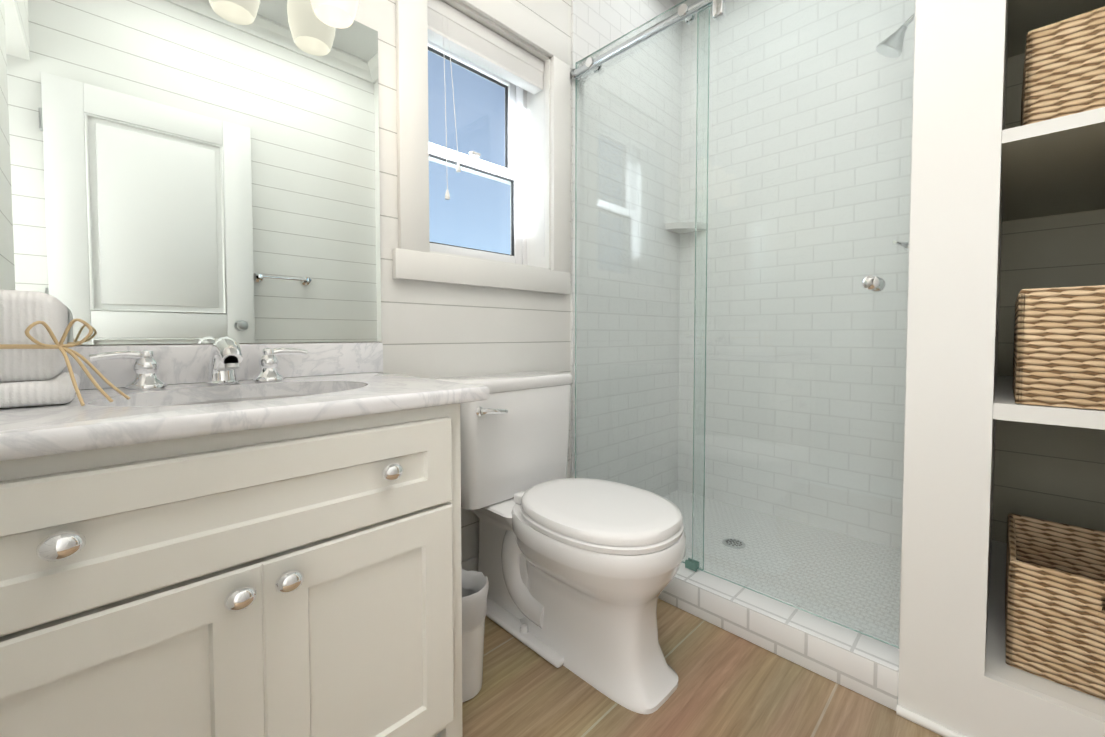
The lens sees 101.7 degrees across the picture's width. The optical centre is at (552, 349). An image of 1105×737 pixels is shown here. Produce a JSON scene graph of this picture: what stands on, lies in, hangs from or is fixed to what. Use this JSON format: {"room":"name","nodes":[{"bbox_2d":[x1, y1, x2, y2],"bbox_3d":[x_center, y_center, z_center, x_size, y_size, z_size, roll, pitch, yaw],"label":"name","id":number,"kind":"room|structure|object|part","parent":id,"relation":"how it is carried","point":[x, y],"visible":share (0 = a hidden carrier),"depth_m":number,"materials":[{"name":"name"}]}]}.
{"room":"bathroom","nodes":[
{"label":"bathroom","id":0,"kind":"room"},
{"bbox_2d":[78,0,570,561],"bbox_3d":[-0.660,-0.473,1.317,4.100,2.640,0.250,-2,3,-45],"label":"wall","id":1,"kind":"structure","parent":0,"point":[475,330],"depth_m":1.49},
{"bbox_2d":[0,0,381,344],"bbox_3d":[-0.752,-0.456,1.042,0.716,0.882,0.006,-2,3,-45],"label":"mirror","id":2,"kind":"object","parent":1,"relation":"attached to","point":[188,171],"visible":0.88,"depth_m":0.99,"materials":[{"name":"white mirror"}]},
{"bbox_2d":[61,342,382,389],"bbox_3d":[-0.752,0.030,1.045,0.727,0.084,0.020,-2,3,-45],"label":"backsplash","id":3,"kind":"structure","parent":1,"relation":"attached to","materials":[{"name":"stone"}]},
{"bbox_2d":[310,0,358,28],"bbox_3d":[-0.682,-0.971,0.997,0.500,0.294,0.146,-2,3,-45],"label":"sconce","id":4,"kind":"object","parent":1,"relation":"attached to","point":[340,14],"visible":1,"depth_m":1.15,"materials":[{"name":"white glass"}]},
{"bbox_2d":[461,555,477,571],"bbox_3d":[-0.256,0.779,1.574,0.778,0.120,0.014,-2,3,-45],"label":"baseboard","id":5,"kind":"structure","parent":1,"relation":"attached to","point":[470,564],"depth_m":1.54,"materials":[{"name":"white"}]},
{"bbox_2d":[428,40,526,264],"bbox_3d":[-0.316,-0.729,1.705,0.546,0.836,0.095,-2,3,-45],"label":"window unit","id":6,"kind":"structure","parent":1,"relation":"in","point":[513,172],"depth_m":1.82,"materials":[{"name":"white plastic"}]},
{"bbox_3d":[-0.334,-0.902,1.717,0.402,0.346,0.004,-2,3,-45],"label":"glass","id":7,"kind":"part","parent":6,"relation":"part of","materials":[{"name":"clear glass"}]},
{"bbox_3d":[-0.334,-1.098,1.710,0.412,0.036,0.035,-2,3,-45],"label":"sash","id":8,"kind":"part","parent":6,"relation":"part of","materials":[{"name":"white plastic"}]},
{"bbox_3d":[-0.334,-0.706,1.723,0.412,0.036,0.035,-2,3,-45],"label":"sash","id":9,"kind":"part","parent":6,"relation":"part of","materials":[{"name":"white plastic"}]},
{"bbox_3d":[-0.307,-0.533,1.702,0.402,0.300,0.004,-2,3,-45],"label":"glass","id":10,"kind":"part","parent":6,"relation":"part of","materials":[{"name":"clear glass"}]},
{"bbox_3d":[-0.307,-0.706,1.696,0.412,0.036,0.030,-2,3,-45],"label":"sash","id":11,"kind":"part","parent":6,"relation":"part of","materials":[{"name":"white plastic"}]},
{"bbox_3d":[-0.307,-0.360,1.708,0.412,0.036,0.030,-2,3,-45],"label":"sash","id":12,"kind":"part","parent":6,"relation":"part of","materials":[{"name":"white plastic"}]},
{"bbox_2d":[427,0,544,256],"bbox_3d":[-0.232,-0.748,1.620,0.518,0.770,0.068,-2,3,-45],"label":"window blind","id":13,"kind":"object","parent":6,"relation":"attached to","point":[455,31],"visible":0.85,"depth_m":1.57,"materials":[{"name":"white fabric"}]},
{"bbox_3d":[-0.349,-0.806,1.463,0.014,0.555,0.004,-2,3,-45],"label":"cord","id":14,"kind":"part","parent":13,"relation":"part of","materials":[{"name":"white fabric"}]},
{"bbox_3d":[-0.329,-0.856,1.482,0.042,0.455,0.004,-2,3,-45],"label":"cord","id":15,"kind":"part","parent":13,"relation":"part of","materials":[{"name":"white fabric"}]},
{"bbox_3d":[-0.032,-0.731,1.783,0.002,0.725,0.004,-2,3,-45],"label":"cord","id":16,"kind":"part","parent":13,"relation":"part of","materials":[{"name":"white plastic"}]},
{"bbox_3d":[-0.175,-0.907,1.875,0.036,0.428,0.035,-2,3,-45],"label":"sash","id":17,"kind":"part","parent":6,"relation":"part of","materials":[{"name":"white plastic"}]},
{"bbox_3d":[-0.149,-0.538,1.860,0.036,0.382,0.030,-2,3,-45],"label":"sash","id":18,"kind":"part","parent":6,"relation":"part of","materials":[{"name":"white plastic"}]},
{"bbox_3d":[-0.139,-0.735,1.892,0.030,0.836,0.080,-2,3,-45],"label":"frame","id":19,"kind":"part","parent":6,"relation":"part of","materials":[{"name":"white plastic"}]},
{"bbox_2d":[392,248,569,294],"bbox_3d":[-0.200,-0.263,1.591,0.754,0.088,0.021,-2,3,-45],"label":"window sill","id":20,"kind":"structure","parent":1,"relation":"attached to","point":[422,266],"depth_m":1.51,"materials":[{"name":"white wood"}]},
{"bbox_2d":[396,0,569,272],"bbox_3d":[-0.195,-0.772,1.581,0.736,0.931,0.019,-2,3,-45],"label":"window frame","id":21,"kind":"structure","parent":1,"relation":"attached to","point":[412,113],"depth_m":1.38,"materials":[{"name":"white wood"}]},
{"bbox_2d":[429,251,548,269],"bbox_3d":[-0.247,-0.314,1.649,0.546,0.010,0.130,-2,3,-45],"label":"trim","id":22,"kind":"structure","parent":1,"relation":"on","point":[486,260],"depth_m":1.57,"materials":[{"name":"white wood"}]},
{"bbox_2d":[441,0,549,61],"bbox_3d":[-0.247,-1.140,1.622,0.546,0.008,0.130,-2,3,-45],"label":"trim","id":23,"kind":"structure","parent":1,"relation":"attached to","point":[487,23],"depth_m":1.59,"materials":[{"name":"white wood"}]},
{"bbox_2d":[527,58,549,269],"bbox_3d":[-0.057,-0.733,1.826,0.008,0.836,0.130,-2,3,-45],"label":"trim","id":24,"kind":"structure","parent":1,"relation":"attached to","point":[535,180],"depth_m":1.82,"materials":[{"name":"white wood"}]},
{"bbox_2d":[570,0,681,496],"bbox_3d":[0.395,-0.501,2.184,0.890,2.640,0.012,-2,3,-45],"label":"wall tile","id":25,"kind":"structure","parent":1,"relation":"attached to","point":[596,25],"depth_m":2.14,"materials":[{"name":"white tile"}]},
{"bbox_2d":[670,0,697,7],"bbox_3d":[0.029,-1.820,0.583,4.100,0.100,2.300,-2,3,-45],"label":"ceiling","id":26,"kind":"structure","parent":0,"point":[675,2],"depth_m":2.37,"materials":[{"name":"white paint"}]},
{"bbox_2d":[462,598,942,736],"bbox_3d":[0.029,0.918,0.671,4.100,0.100,2.300,-2,3,-45],"label":"floor","id":27,"kind":"structure","parent":0,"point":[730,684],"depth_m":1.09,"materials":[{"name":"brown wood"}]},
{"bbox_2d":[0,336,488,736],"bbox_3d":[-0.579,0.419,0.858,0.763,0.887,0.546,-2,3,-45],"label":"bathroom vanity","id":28,"kind":"object","parent":27,"relation":"on","point":[226,536],"visible":1,"depth_m":0.67,"materials":[{"name":"white wood"}]},
{"bbox_3d":[-0.564,0.224,0.516,0.039,0.033,0.034,-2,3,-45],"label":"knob","id":29,"kind":"part","parent":28,"relation":"part of","materials":[{"name":"silver metal"}]},
{"bbox_3d":[-0.550,0.542,0.568,0.322,0.444,0.020,-2,3,-45],"label":"door","id":30,"kind":"part","parent":28,"relation":"part of","materials":[{"name":"white wood"}]},
{"bbox_3d":[-0.449,0.134,0.684,0.633,0.038,0.020,-2,3,-45],"label":"frame","id":31,"kind":"part","parent":28,"relation":"part of","materials":[{"name":"white wood"}]},
{"bbox_3d":[-0.433,0.226,0.673,0.646,0.168,0.020,-2,3,-45],"label":"drawer","id":32,"kind":"part","parent":28,"relation":"part of","materials":[{"name":"white wood"}]},
{"bbox_3d":[-0.440,0.348,0.633,0.039,0.033,0.034,-2,3,-45],"label":"knob","id":33,"kind":"part","parent":28,"relation":"part of","materials":[{"name":"silver metal"}]},
{"bbox_2d":[0,372,488,460],"bbox_3d":[-0.587,0.094,0.856,0.763,0.030,0.523,-2,3,-45],"label":"countertop","id":34,"kind":"structure","parent":28,"relation":"on","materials":[{"name":"stone"}]},
{"bbox_2d":[0,290,129,408],"bbox_3d":[-0.822,-0.005,0.733,0.184,0.174,0.319,-2,3,-45],"label":"towels","id":35,"kind":"object","parent":34,"relation":"on","point":[35,327],"visible":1,"depth_m":0.67,"materials":[{"name":"white fabric"}]},
{"bbox_2d":[88,350,166,389],"bbox_3d":[-0.827,0.040,0.879,0.111,0.076,0.063,-2,3,-45],"label":"handle","id":36,"kind":"object","parent":34,"relation":"on","point":[145,367],"depth_m":0.88,"materials":[{"name":"silver metal"}]},
{"bbox_2d":[207,336,307,384],"bbox_3d":[-0.645,0.022,1.004,0.196,0.103,0.146,-2,3,-45],"label":"faucet","id":37,"kind":"object","parent":34,"relation":"on","point":[226,353],"depth_m":0.98,"materials":[{"name":"silver metal"}]},
{"bbox_3d":[-0.397,0.347,0.676,0.039,0.033,0.034,-2,3,-45],"label":"knob","id":38,"kind":"part","parent":28,"relation":"part of","materials":[{"name":"silver metal"}]},
{"bbox_3d":[-0.322,0.534,0.795,0.330,0.444,0.020,-2,3,-45],"label":"door","id":39,"kind":"part","parent":28,"relation":"part of","materials":[{"name":"white wood"}]},
{"bbox_3d":[-0.285,0.215,0.795,0.039,0.033,0.034,-2,3,-45],"label":"knob","id":40,"kind":"part","parent":28,"relation":"part of","materials":[{"name":"silver metal"}]},
{"bbox_3d":[-0.449,0.762,0.705,0.633,0.040,0.020,-2,3,-45],"label":"frame","id":41,"kind":"part","parent":28,"relation":"part of","materials":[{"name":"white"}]},
{"bbox_3d":[-0.211,0.483,0.933,0.040,0.753,0.020,-2,3,-45],"label":"frame","id":42,"kind":"part","parent":28,"relation":"part of","materials":[{"name":"white wood"}]},
{"bbox_2d":[461,569,488,701],"bbox_3d":[-0.232,0.717,1.132,0.145,0.273,0.145,-2,3,-45],"label":"waste bin","id":43,"kind":"object","parent":27,"relation":"on","point":[475,585],"visible":0.52,"depth_m":1.09,"materials":[{"name":"white plastic"}]},
{"bbox_2d":[435,371,685,713],"bbox_3d":[0.035,0.470,1.331,0.468,0.754,0.734,-2,3,-45],"label":"toilet","id":44,"kind":"object","parent":27,"relation":"on","point":[580,573],"visible":0.94,"depth_m":1.23,"materials":[{"name":"white ceramic"}]},
{"bbox_3d":[-0.173,0.181,1.323,0.086,0.026,0.027,-2,3,-45],"label":"flush lever","id":45,"kind":"part","parent":44,"relation":"part of","materials":[{"name":"silver metal"}]},
{"bbox_3d":[-0.151,0.106,1.506,0.468,0.038,0.208,-2,3,-45],"label":"tank lid","id":46,"kind":"part","parent":44,"relation":"part of","materials":[{"name":"white ceramic"}]},
{"bbox_3d":[-0.151,0.297,1.512,0.454,0.344,0.202,-2,3,-45],"label":"tank","id":47,"kind":"part","parent":44,"relation":"part of","materials":[{"name":"white ceramic"}]},
{"bbox_3d":[0.113,0.656,1.258,0.367,0.386,0.513,-2,3,-45],"label":"bowl","id":48,"kind":"part","parent":44,"relation":"part of","materials":[{"name":"white ceramic"}]},
{"bbox_3d":[0.125,0.454,1.240,0.364,0.018,0.466,-2,3,-45],"label":"seat","id":49,"kind":"part","parent":44,"relation":"part of","materials":[{"name":"white plastic"}]},
{"bbox_3d":[0.125,0.430,1.239,0.360,0.030,0.460,-2,3,-45],"label":"lid","id":50,"kind":"part","parent":44,"relation":"part of","materials":[{"name":"white plastic"}]},
{"bbox_2d":[658,560,898,710],"bbox_3d":[0.457,0.792,1.499,0.120,0.100,1.128,-2,3,-45],"label":"shower curb","id":51,"kind":"object","parent":27,"relation":"on","point":[862,664],"depth_m":1.24,"materials":[{"name":"tile"}]},
{"bbox_2d":[570,0,914,647],"bbox_3d":[0.479,-0.214,1.481,0.090,1.908,1.114,-2,3,-45],"label":"glass","id":52,"kind":"object","parent":51,"relation":"on","point":[581,71],"visible":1,"depth_m":1.44,"materials":[{"name":"teal"}]},
{"bbox_3d":[0.800,-0.167,1.126,0.041,0.039,0.039,-2,3,-45],"label":"door knob","id":53,"kind":"part","parent":52,"relation":"part of","materials":[{"name":"silver metal"}]},
{"bbox_3d":[0.835,-0.168,1.161,0.041,0.039,0.039,-2,3,-45],"label":"door knob","id":54,"kind":"part","parent":52,"relation":"part of","materials":[{"name":"silver metal"}]},
{"bbox_2d":[664,490,900,643],"bbox_3d":[0.797,0.821,1.840,0.843,0.020,1.104,-2,3,-45],"label":"shower floor","id":55,"kind":"structure","parent":27,"relation":"on","point":[834,577],"depth_m":1.73,"materials":[{"name":"white tile"}]},
{"bbox_2d":[722,538,745,548],"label":"shower drain","id":56,"kind":"object","parent":55,"relation":"attached to","point":[740,544],"depth_m":1.87,"materials":[{"name":"silver metal"}]},
{"bbox_2d":[896,705,966,736],"bbox_3d":[1.022,0.856,0.851,0.022,0.021,0.593,-2,3,-45],"label":"trim","id":57,"kind":"structure","parent":27,"relation":"on","point":[924,722],"depth_m":1.02,"materials":[{"name":"white wood"}]},
{"bbox_2d":[985,0,1104,716],"bbox_3d":[1.387,-0.077,1.098,0.899,1.862,0.424,-2,3,-45],"label":"shelf unit","id":58,"kind":"object","parent":27,"relation":"on","point":[1053,166],"visible":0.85,"depth_m":1.05,"materials":[{"name":"white paint"}]},
{"bbox_2d":[982,671,1104,736],"bbox_3d":[1.055,0.781,0.835,0.020,0.165,0.368,-2,3,-45],"label":"shelf","id":59,"kind":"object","parent":58,"relation":"attached to","point":[1012,709],"depth_m":0.91,"materials":[{"name":"white wood"}]},
{"bbox_2d":[1005,513,1104,699],"bbox_3d":[1.245,0.574,0.992,0.371,0.234,0.341,-2,3,-45],"label":"basket","id":60,"kind":"object","parent":58,"relation":"in","point":[1055,604],"visible":1,"depth_m":0.95,"materials":[{"name":"beige wicker"}]},
{"bbox_2d":[1012,285,1104,409],"bbox_3d":[1.194,-0.006,0.923,0.371,0.232,0.341,-2,3,-45],"label":"basket","id":61,"kind":"object","parent":58,"relation":"in","point":[1059,349],"visible":1,"depth_m":0.87,"materials":[{"name":"beige wicker"}]},
{"bbox_2d":[1021,6,1104,125],"bbox_3d":[1.259,-0.565,0.970,0.371,0.226,0.341,-2,3,-45],"label":"basket","id":62,"kind":"object","parent":58,"relation":"in","point":[1064,69],"visible":0.48,"depth_m":0.92,"materials":[{"name":"beige wicker"}]},
{"bbox_2d":[898,0,1007,736],"bbox_3d":[1.210,-0.473,1.312,0.970,2.640,0.144,-2,3,-45],"label":"wall","id":63,"kind":"structure","parent":0,"point":[960,79],"depth_m":0.98,"materials":[{"name":"white paint"}]},
{"bbox_2d":[991,49,1104,547],"bbox_3d":[1.730,-0.477,1.428,0.070,2.640,0.425,-2,3,-45],"label":"wall","id":64,"kind":"structure","parent":0,"point":[1052,473],"depth_m":1.50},
{"bbox_2d":[898,0,915,650],"bbox_3d":[1.184,-0.476,1.395,0.890,2.640,0.012,-2,3,-45],"label":"wall tile","id":65,"kind":"structure","parent":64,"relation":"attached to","point":[907,321],"depth_m":1.10,"materials":[{"name":"white tile"}]},
{"bbox_3d":[1.411,-0.494,1.971,0.245,2.640,2.250,-2,3,-45],"label":"wall","id":66,"kind":"structure","parent":0,"visible":0},
{"bbox_2d":[678,0,914,549],"bbox_3d":[1.100,-0.498,2.100,0.012,2.640,1.104,-2,3,-45],"label":"wall tile","id":67,"kind":"structure","parent":66,"relation":"attached to","point":[753,219],"depth_m":2.06,"materials":[{"name":"white tile"}]},
{"bbox_2d":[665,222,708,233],"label":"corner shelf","id":68,"kind":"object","parent":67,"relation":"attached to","point":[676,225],"depth_m":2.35,"materials":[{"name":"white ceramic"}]},
{"bbox_2d":[665,222,708,233],"bbox_3d":[0.706,-0.647,2.364,0.165,0.030,0.165,-2,3,-45],"label":"soap shelf","id":69,"kind":"object","parent":67,"relation":"attached to","point":[676,225],"depth_m":2.35,"materials":[{"name":"white ceramic"}]},
{"bbox_2d":[876,14,913,57],"label":"shower fixture","id":70,"kind":"object","parent":67,"relation":"attached to","point":[887,42],"depth_m":1.62,"materials":[{"name":"silver metal"}]},
{"bbox_3d":[1.302,-1.179,1.587,0.016,0.055,0.116,-2,3,-45],"label":"arm","id":71,"kind":"part","parent":70,"relation":"part of"},
{"bbox_2d":[893,240,907,249],"label":"shower fixture","id":72,"kind":"object","parent":67,"relation":"attached to","point":[905,244],"depth_m":1.35,"materials":[{"name":"silver metal"}]},
{"bbox_3d":[1.057,-0.316,1.350,0.072,0.021,0.047,-2,3,-45],"label":"valve lever","id":73,"kind":"part","parent":72,"relation":"part of","materials":[{"name":"silver metal"}]}
]}

